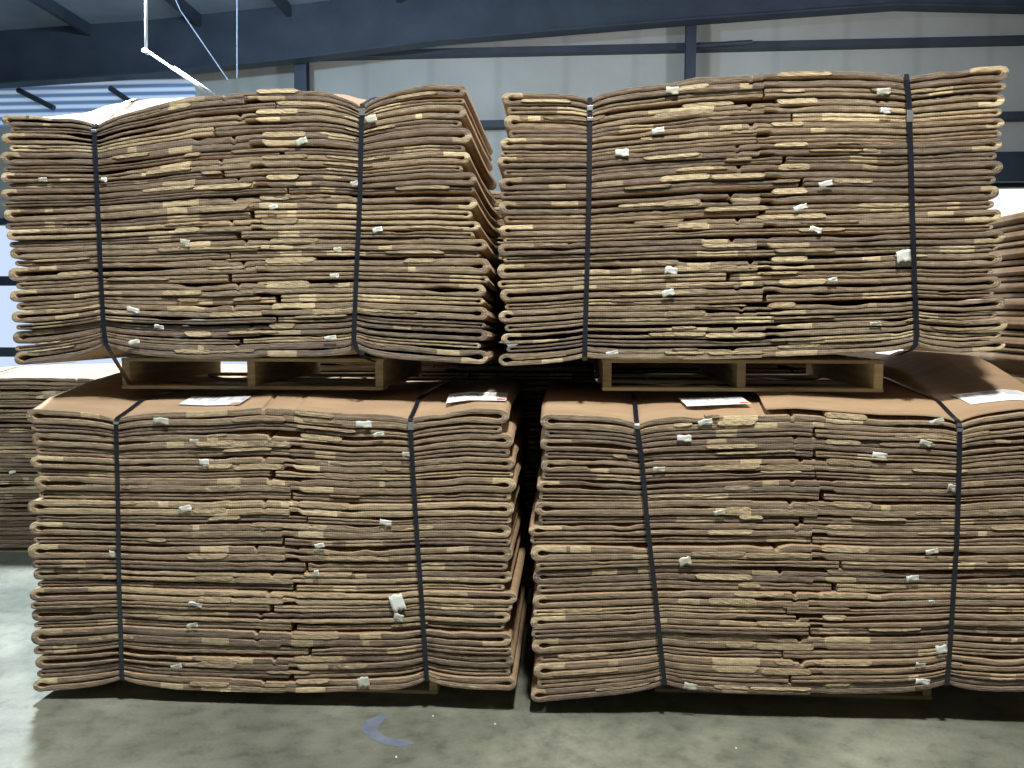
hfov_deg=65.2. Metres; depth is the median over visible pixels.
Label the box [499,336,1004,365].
cardboard sheet
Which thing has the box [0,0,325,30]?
ceiling
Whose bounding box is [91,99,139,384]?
band
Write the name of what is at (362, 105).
band
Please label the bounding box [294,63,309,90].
wall column
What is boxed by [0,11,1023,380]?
wall
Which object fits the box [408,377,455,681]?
band
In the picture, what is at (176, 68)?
pipe
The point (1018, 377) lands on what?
cardboard sheet
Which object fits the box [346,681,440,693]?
wooden pallet
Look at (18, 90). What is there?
brace
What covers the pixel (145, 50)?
pipe
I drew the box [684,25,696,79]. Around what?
wall column
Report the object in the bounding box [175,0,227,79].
wire
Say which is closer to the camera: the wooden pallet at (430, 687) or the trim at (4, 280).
the wooden pallet at (430, 687)
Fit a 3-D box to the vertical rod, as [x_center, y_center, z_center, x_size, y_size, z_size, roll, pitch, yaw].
[-3.609,-5.109,10.499,0.076,2.130,0.016,0,4,4]
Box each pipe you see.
[142,0,206,92]
[173,66,214,94]
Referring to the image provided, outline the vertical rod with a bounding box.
[236,0,237,77]
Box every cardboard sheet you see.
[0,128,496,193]
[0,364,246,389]
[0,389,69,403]
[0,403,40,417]
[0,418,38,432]
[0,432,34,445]
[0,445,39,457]
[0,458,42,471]
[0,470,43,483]
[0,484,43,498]
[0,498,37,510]
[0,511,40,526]
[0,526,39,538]
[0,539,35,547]
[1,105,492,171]
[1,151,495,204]
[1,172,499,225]
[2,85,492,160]
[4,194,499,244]
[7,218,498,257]
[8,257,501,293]
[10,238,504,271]
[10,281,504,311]
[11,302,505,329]
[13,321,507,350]
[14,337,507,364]
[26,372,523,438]
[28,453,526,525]
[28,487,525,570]
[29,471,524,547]
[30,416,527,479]
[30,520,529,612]
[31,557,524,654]
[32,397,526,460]
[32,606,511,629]
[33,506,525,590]
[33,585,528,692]
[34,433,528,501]
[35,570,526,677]
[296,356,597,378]
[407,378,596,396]
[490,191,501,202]
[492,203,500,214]
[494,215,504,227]
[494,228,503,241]
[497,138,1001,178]
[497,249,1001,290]
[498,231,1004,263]
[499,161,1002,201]
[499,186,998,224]
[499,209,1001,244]
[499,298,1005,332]
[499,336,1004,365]
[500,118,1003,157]
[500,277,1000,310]
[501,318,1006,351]
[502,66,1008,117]
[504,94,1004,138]
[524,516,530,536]
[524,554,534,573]
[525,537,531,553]
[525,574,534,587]
[526,417,541,436]
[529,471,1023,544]
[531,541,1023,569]
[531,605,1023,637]
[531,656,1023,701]
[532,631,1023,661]
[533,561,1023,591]
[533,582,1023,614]
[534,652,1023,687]
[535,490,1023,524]
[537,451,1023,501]
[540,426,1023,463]
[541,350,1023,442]
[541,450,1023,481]
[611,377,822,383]
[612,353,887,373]
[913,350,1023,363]
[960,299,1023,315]
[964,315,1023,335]
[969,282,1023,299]
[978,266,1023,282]
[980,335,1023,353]
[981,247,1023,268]
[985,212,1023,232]
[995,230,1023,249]
[1007,373,1023,383]
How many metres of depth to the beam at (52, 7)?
13.34 m
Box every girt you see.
[327,35,1023,60]
[480,111,1023,129]
[992,151,1023,182]
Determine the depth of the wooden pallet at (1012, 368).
4.71 m
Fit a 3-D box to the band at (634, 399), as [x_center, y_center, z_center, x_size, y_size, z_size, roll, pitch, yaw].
[0.671,0.683,4.274,0.165,1.328,1.352,0,4,4]
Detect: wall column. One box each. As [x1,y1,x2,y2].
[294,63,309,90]
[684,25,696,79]
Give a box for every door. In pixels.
[0,226,246,367]
[876,189,1023,354]
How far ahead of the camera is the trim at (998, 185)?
13.80 m
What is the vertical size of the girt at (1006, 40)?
0.110 m
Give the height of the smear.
0.001 m
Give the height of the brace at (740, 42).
0.124 m
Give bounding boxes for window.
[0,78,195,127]
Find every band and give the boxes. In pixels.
[0,362,70,371]
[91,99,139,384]
[113,382,225,680]
[352,97,378,361]
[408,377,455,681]
[582,97,592,360]
[621,383,666,685]
[883,377,962,685]
[896,74,919,354]
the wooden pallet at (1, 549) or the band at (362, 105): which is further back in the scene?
the wooden pallet at (1, 549)
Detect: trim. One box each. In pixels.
[0,218,146,356]
[874,183,1023,352]
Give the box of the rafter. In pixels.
[0,0,1023,88]
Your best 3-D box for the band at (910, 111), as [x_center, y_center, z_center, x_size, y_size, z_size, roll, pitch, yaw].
[1.762,-0.788,4.088,0.118,1.246,1.352,0,4,4]
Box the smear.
[361,713,413,746]
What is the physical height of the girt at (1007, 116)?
0.120 m
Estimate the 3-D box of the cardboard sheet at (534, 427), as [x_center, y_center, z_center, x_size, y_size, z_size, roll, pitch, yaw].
[-0.465,0.253,5.726,2.151,0.153,1.208,0,4,4]
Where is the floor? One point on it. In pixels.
(117, 724)
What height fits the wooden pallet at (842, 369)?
0.150 m
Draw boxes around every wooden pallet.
[0,539,33,551]
[121,353,421,389]
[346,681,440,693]
[594,354,884,391]
[654,685,931,699]
[987,361,1023,374]
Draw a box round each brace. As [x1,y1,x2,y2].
[16,88,55,109]
[108,86,133,102]
[696,40,752,47]
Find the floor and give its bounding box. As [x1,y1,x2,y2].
[0,552,1023,767]
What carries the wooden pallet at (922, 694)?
on the floor

